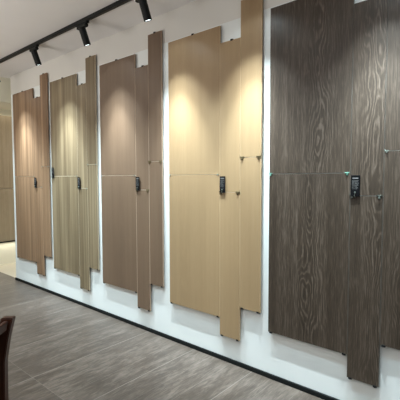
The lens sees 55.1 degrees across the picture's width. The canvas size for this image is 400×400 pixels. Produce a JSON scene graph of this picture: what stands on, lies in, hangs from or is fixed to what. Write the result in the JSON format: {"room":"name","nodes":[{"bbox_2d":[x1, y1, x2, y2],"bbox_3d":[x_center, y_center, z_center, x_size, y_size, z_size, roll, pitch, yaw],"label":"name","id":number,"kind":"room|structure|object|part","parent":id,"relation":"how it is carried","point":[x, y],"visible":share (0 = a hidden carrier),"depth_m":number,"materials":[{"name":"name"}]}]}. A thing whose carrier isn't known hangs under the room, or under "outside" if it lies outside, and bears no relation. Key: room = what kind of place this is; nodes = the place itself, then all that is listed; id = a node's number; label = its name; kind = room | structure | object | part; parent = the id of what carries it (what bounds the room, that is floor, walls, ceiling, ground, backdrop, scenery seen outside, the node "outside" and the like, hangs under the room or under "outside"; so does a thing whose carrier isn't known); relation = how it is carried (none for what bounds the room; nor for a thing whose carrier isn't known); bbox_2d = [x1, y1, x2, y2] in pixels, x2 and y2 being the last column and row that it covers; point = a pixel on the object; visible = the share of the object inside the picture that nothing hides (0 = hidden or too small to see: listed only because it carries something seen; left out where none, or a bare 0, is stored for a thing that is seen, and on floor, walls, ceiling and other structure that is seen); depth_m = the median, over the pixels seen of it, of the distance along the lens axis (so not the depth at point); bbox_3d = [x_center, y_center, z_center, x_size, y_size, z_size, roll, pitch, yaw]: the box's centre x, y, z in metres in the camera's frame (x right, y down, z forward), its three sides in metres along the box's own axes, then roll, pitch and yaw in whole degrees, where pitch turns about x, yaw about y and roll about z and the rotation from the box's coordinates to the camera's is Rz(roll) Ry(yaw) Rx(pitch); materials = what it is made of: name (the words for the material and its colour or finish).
{"room":"flooring showroom","nodes":[
{"label":"flooring showroom","id":0,"kind":"room"},
{"bbox_2d":[0,77,10,103],"bbox_3d":[-3.441,-1.606,5.172,0.120,0.360,9.500,3,4,41],"label":"lintel","id":1,"kind":"object","parent":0,"point":[5,84],"depth_m":5.71,"materials":[{"name":"beige paint"}]},
{"bbox_2d":[0,103,10,109],"bbox_3d":[-2.035,-1.650,7.594,0.930,0.030,4.000,3,4,41],"label":"ceiling","id":2,"kind":"structure","parent":0,"point":[2,106],"depth_m":6.42,"materials":[{"name":"beige paint"}]},
{"bbox_2d":[0,109,15,264],"bbox_3d":[-4.243,-0.315,5.943,0.150,3.020,9.500,3,4,41],"label":"wall","id":3,"kind":"structure","parent":0,"point":[7,250],"depth_m":6.81,"materials":[{"name":"beige paint"}]},
{"bbox_2d":[0,115,13,187],"bbox_3d":[-3.874,-0.808,6.204,0.030,1.266,1.820,3,4,41],"label":"board","id":4,"kind":"object","parent":3,"relation":"attached to","point":[6,151],"visible":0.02,"depth_m":6.73,"materials":[{"name":"beige wood"}]},
{"bbox_2d":[0,188,14,241],"bbox_3d":[-3.872,0.293,6.266,0.030,0.928,1.820,3,4,41],"label":"board","id":5,"kind":"object","parent":3,"relation":"attached to","point":[7,219],"visible":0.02,"depth_m":6.78,"materials":[{"name":"beige wood"}]},
{"bbox_2d":[0,0,195,78],"bbox_3d":[-1.071,-1.726,3.104,12.200,0.100,9.500,3,4,41],"label":"ceiling","id":6,"kind":"structure","parent":0,"point":[23,23],"depth_m":3.69,"materials":[{"name":"paint"}]},
{"bbox_2d":[0,0,131,62],"bbox_3d":[-0.419,-1.656,3.019,8.300,0.034,0.034,3,4,41],"label":"track","id":7,"kind":"object","parent":6,"relation":"attached to","point":[118,3],"visible":1,"depth_m":3.76,"materials":[{"name":"black metal"}]},
{"bbox_2d":[29,44,41,65],"bbox_3d":[-1.831,-1.604,4.280,0.190,0.205,0.114,3,4,41],"label":"track spotlight","id":8,"kind":"object","parent":7,"relation":"attached to","point":[33,49],"visible":1,"depth_m":4.25,"materials":[{"name":"black metal"}]},
{"bbox_2d":[75,20,90,45],"bbox_3d":[-1.098,-1.571,3.645,0.190,0.205,0.114,3,4,41],"label":"track spotlight","id":9,"kind":"object","parent":7,"relation":"attached to","point":[81,27],"visible":1,"depth_m":3.62,"materials":[{"name":"black metal"}]},
{"bbox_2d":[135,0,151,21],"bbox_3d":[-0.441,-1.540,3.076,0.190,0.205,0.114,3,4,41],"label":"track spotlight","id":10,"kind":"object","parent":7,"relation":"attached to","point":[143,4],"visible":1,"depth_m":3.05,"materials":[{"name":"black metal"}]},
{"bbox_2d":[0,263,323,399],"bbox_3d":[-1.063,1.364,3.276,12.200,0.050,9.500,3,4,41],"label":"floor","id":11,"kind":"structure","parent":0,"point":[60,348],"depth_m":3.15,"materials":[{"name":"grey tile"}]},
{"bbox_2d":[0,316,14,399],"bbox_3d":[-1.179,1.006,1.706,0.533,0.840,0.440,0,3,0],"label":"chair","id":12,"kind":"object","parent":11,"relation":"on","point":[7,322],"visible":1,"depth_m":1.88,"materials":[{"name":"red wood"}]},
{"bbox_3d":[-0.947,0.621,1.685,0.035,0.050,0.356,0,3,0],"label":"rail","id":13,"kind":"part","parent":12,"relation":"part of","materials":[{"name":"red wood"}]},
{"bbox_2d":[10,0,399,399],"bbox_3d":[0.682,-0.151,2.796,9.040,3.020,0.140,3,4,41],"label":"wall","id":14,"kind":"structure","parent":0,"point":[317,368],"depth_m":3.35,"materials":[{"name":"white paint"}]},
{"bbox_2d":[13,88,34,176],"bbox_3d":[-2.470,-0.925,5.375,0.610,1.191,0.034,3,4,41],"label":"board","id":15,"kind":"object","parent":14,"relation":"attached to","point":[23,100],"visible":1,"depth_m":5.35,"materials":[{"name":"brown wood"}]},
{"bbox_2d":[15,177,36,262],"bbox_3d":[-2.467,0.265,5.442,0.610,1.189,0.034,3,4,41],"label":"board","id":16,"kind":"object","parent":14,"relation":"attached to","point":[24,186],"visible":0.98,"depth_m":5.42,"materials":[{"name":"brown wood"}]},
{"bbox_2d":[33,97,41,186],"bbox_3d":[-2.161,-0.770,5.116,0.203,1.193,0.034,3,4,41],"label":"board","id":17,"kind":"object","parent":14,"relation":"attached to","point":[36,101],"visible":1,"depth_m":5.11,"materials":[{"name":"brown wood"}]},
{"bbox_2d":[35,187,45,275],"bbox_3d":[-2.159,0.423,5.182,0.203,1.194,0.034,3,4,41],"label":"board","id":18,"kind":"object","parent":14,"relation":"attached to","point":[38,190],"visible":1,"depth_m":5.17,"materials":[{"name":"brown wood"}]},
{"bbox_2d":[40,73,49,166],"bbox_3d":[-2.013,-1.034,4.972,0.187,1.194,0.034,3,4,41],"label":"board","id":19,"kind":"object","parent":14,"relation":"attached to","point":[44,110],"visible":1,"depth_m":4.95,"materials":[{"name":"brown wood"}]},
{"bbox_2d":[42,166,52,257],"bbox_3d":[-2.010,0.160,5.038,0.187,1.194,0.034,3,4,41],"label":"board","id":20,"kind":"object","parent":14,"relation":"attached to","point":[46,192],"visible":1,"depth_m":5.02,"materials":[{"name":"brown wood"}]},
{"bbox_2d":[50,74,77,175],"bbox_3d":[-1.659,-0.888,4.673,0.611,1.191,0.034,3,4,41],"label":"board","id":21,"kind":"object","parent":14,"relation":"attached to","point":[63,104],"visible":0.95,"depth_m":4.65,"materials":[{"name":"green laminate"}]},
{"bbox_2d":[52,176,79,275],"bbox_3d":[-1.657,0.302,4.739,0.611,1.189,0.034,3,4,41],"label":"board","id":22,"kind":"object","parent":14,"relation":"attached to","point":[65,203],"visible":0.94,"depth_m":4.72,"materials":[{"name":"green laminate"}]},
{"bbox_2d":[76,83,87,187],"bbox_3d":[-1.353,-0.733,4.415,0.195,1.193,0.034,3,4,41],"label":"board","id":23,"kind":"object","parent":14,"relation":"attached to","point":[80,89],"visible":0.96,"depth_m":4.40,"materials":[{"name":"green laminate"}]},
{"bbox_2d":[77,177,79,188],"bbox_3d":[-1.414,-0.194,4.470,0.021,0.140,0.053,-2,4,-29],"label":"label tag","id":24,"kind":"object","parent":23,"relation":"attached to","point":[78,178],"visible":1,"depth_m":4.47,"materials":[{"name":"black"}]},
{"bbox_2d":[78,188,90,290],"bbox_3d":[-1.351,0.461,4.482,0.195,1.194,0.034,3,4,41],"label":"board","id":25,"kind":"object","parent":14,"relation":"attached to","point":[82,192],"visible":0.98,"depth_m":4.47,"materials":[{"name":"green laminate"}]},
{"bbox_2d":[85,55,97,164],"bbox_3d":[-1.208,-0.997,4.274,0.187,1.194,0.034,3,4,41],"label":"board","id":26,"kind":"object","parent":14,"relation":"attached to","point":[90,62],"visible":1,"depth_m":4.26,"materials":[{"name":"green laminate"}]},
{"bbox_2d":[87,164,99,270],"bbox_3d":[-1.205,0.197,4.341,0.187,1.194,0.034,3,4,41],"label":"board","id":27,"kind":"object","parent":14,"relation":"attached to","point":[92,170],"visible":1,"depth_m":4.32,"materials":[{"name":"green laminate"}]},
{"bbox_2d":[99,54,135,175],"bbox_3d":[-0.855,-0.851,3.975,0.592,1.191,0.034,3,4,41],"label":"board","id":28,"kind":"object","parent":14,"relation":"attached to","point":[117,77],"visible":1,"depth_m":3.95,"materials":[{"name":"beige laminate"}]},
{"bbox_2d":[101,176,136,292],"bbox_3d":[-0.852,0.339,4.042,0.592,1.189,0.034,3,4,41],"label":"board","id":29,"kind":"object","parent":14,"relation":"attached to","point":[118,193],"visible":0.97,"depth_m":4.02,"materials":[{"name":"beige laminate"}]},
{"bbox_2d":[135,65,148,189],"bbox_3d":[-0.557,-0.696,3.725,0.191,1.193,0.034,3,4,41],"label":"board","id":30,"kind":"object","parent":14,"relation":"attached to","point":[141,73],"visible":0.97,"depth_m":3.71,"materials":[{"name":"beige laminate"}]},
{"bbox_2d":[136,177,139,190],"bbox_3d":[-0.616,-0.158,3.779,0.021,0.140,0.053,-2,4,-29],"label":"label tag","id":31,"kind":"object","parent":30,"relation":"attached to","point":[137,178],"visible":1,"depth_m":3.78,"materials":[{"name":"black plastic"}]},
{"bbox_2d":[136,190,151,311],"bbox_3d":[-0.554,0.497,3.792,0.191,1.194,0.034,3,4,41],"label":"board","id":32,"kind":"object","parent":14,"relation":"attached to","point":[142,196],"visible":1,"depth_m":3.78,"materials":[{"name":"beige laminate"}]},
{"bbox_2d":[148,30,162,161],"bbox_3d":[-0.415,-0.961,3.586,0.184,1.194,0.034,3,4,41],"label":"board","id":33,"kind":"object","parent":14,"relation":"attached to","point":[155,54],"visible":1,"depth_m":3.57,"materials":[{"name":"brown laminate"}]},
{"bbox_2d":[149,161,163,287],"bbox_3d":[-0.412,0.233,3.653,0.184,1.194,0.034,3,4,41],"label":"board","id":34,"kind":"object","parent":14,"relation":"attached to","point":[156,185],"visible":1,"depth_m":3.64,"materials":[{"name":"beige laminate"}]},
{"bbox_2d":[15,277,338,399],"bbox_3d":[0.633,1.342,2.823,9.045,0.036,0.014,3,4,41],"label":"baseboard","id":35,"kind":"structure","parent":14,"relation":"attached to","point":[216,355],"depth_m":3.34,"materials":[{"name":"black"}]},
{"bbox_2d":[169,175,219,317],"bbox_3d":[-0.053,0.376,3.350,0.587,1.189,0.034,3,4,41],"label":"board","id":36,"kind":"object","parent":14,"relation":"attached to","point":[194,200],"visible":0.95,"depth_m":3.32,"materials":[{"name":"brown wood"}]},
{"bbox_2d":[168,26,220,174],"bbox_3d":[-0.056,-0.814,3.283,0.587,1.191,0.034,3,4,41],"label":"board","id":37,"kind":"object","parent":14,"relation":"attached to","point":[194,59],"visible":1,"depth_m":3.26,"materials":[{"name":"brown wood"}]},
{"bbox_2d":[220,192,240,340],"bbox_3d":[0.245,0.534,3.099,0.198,1.194,0.034,3,4,41],"label":"board","id":38,"kind":"object","parent":14,"relation":"attached to","point":[230,310],"visible":0.98,"depth_m":3.09,"materials":[{"name":"brown wood"}]},
{"bbox_2d":[220,37,240,191],"bbox_3d":[0.242,-0.659,3.033,0.198,1.193,0.034,3,4,41],"label":"board","id":39,"kind":"object","parent":14,"relation":"attached to","point":[230,51],"visible":0.96,"depth_m":3.02,"materials":[{"name":"brown wood"}]},
{"bbox_2d":[220,176,224,193],"bbox_3d":[0.181,-0.121,3.088,0.021,0.140,0.053,-2,4,-29],"label":"label tag","id":40,"kind":"object","parent":39,"relation":"attached to","point":[222,178],"visible":1,"depth_m":3.08,"materials":[{"name":"black plastic"}]},
{"bbox_2d":[240,157,261,313],"bbox_3d":[0.392,0.271,2.956,0.189,1.194,0.034,3,4,41],"label":"board","id":41,"kind":"object","parent":14,"relation":"attached to","point":[250,167],"visible":1,"depth_m":2.94,"materials":[{"name":"brown wood"}]},
{"bbox_2d":[240,0,262,156],"bbox_3d":[0.389,-0.924,2.890,0.189,1.194,0.034,3,4,41],"label":"board","id":42,"kind":"object","parent":14,"relation":"attached to","point":[251,89],"visible":1,"depth_m":2.88,"materials":[{"name":"brown wood"}]},
{"bbox_2d":[268,173,350,355],"bbox_3d":[0.739,0.413,2.663,0.588,1.189,0.034,3,4,41],"label":"board","id":43,"kind":"object","parent":14,"relation":"attached to","point":[309,214],"visible":1,"depth_m":2.63,"materials":[{"name":"brown wood"}]},
{"bbox_2d":[269,0,354,173],"bbox_3d":[0.737,-0.777,2.596,0.588,1.191,0.034,3,4,41],"label":"board","id":44,"kind":"object","parent":14,"relation":"attached to","point":[311,41],"visible":1,"depth_m":2.57,"materials":[{"name":"brown wood"}]},
{"bbox_2d":[347,196,382,387],"bbox_3d":[1.037,0.571,2.413,0.195,1.194,0.034,3,4,41],"label":"board","id":45,"kind":"object","parent":14,"relation":"attached to","point":[366,212],"visible":0.97,"depth_m":2.40,"materials":[{"name":"brown wood"}]},
{"bbox_2d":[350,0,387,195],"bbox_3d":[1.034,-0.623,2.346,0.195,1.193,0.034,3,4,41],"label":"board","id":46,"kind":"object","parent":14,"relation":"attached to","point":[370,16],"visible":0.91,"depth_m":2.33,"materials":[{"name":"brown wood"}]},
{"bbox_2d":[351,175,359,196],"bbox_3d":[0.974,-0.084,2.401,0.021,0.140,0.053,-2,4,-29],"label":"label tag","id":47,"kind":"object","parent":46,"relation":"attached to","point":[355,179],"visible":1,"depth_m":2.40,"materials":[{"name":"black plastic"}]},
{"bbox_2d":[380,151,399,349],"bbox_3d":[1.186,0.307,2.268,0.198,1.194,0.034,3,4,41],"label":"board","id":48,"kind":"object","parent":14,"relation":"attached to","point":[390,274],"visible":1,"depth_m":2.29,"materials":[{"name":"brown wood"}]},
{"bbox_2d":[384,0,399,150],"bbox_3d":[1.183,-0.887,2.201,0.198,1.194,0.034,3,4,41],"label":"board","id":49,"kind":"object","parent":14,"relation":"attached to","point":[392,110],"visible":1,"depth_m":2.24,"materials":[{"name":"brown wood"}]}
]}

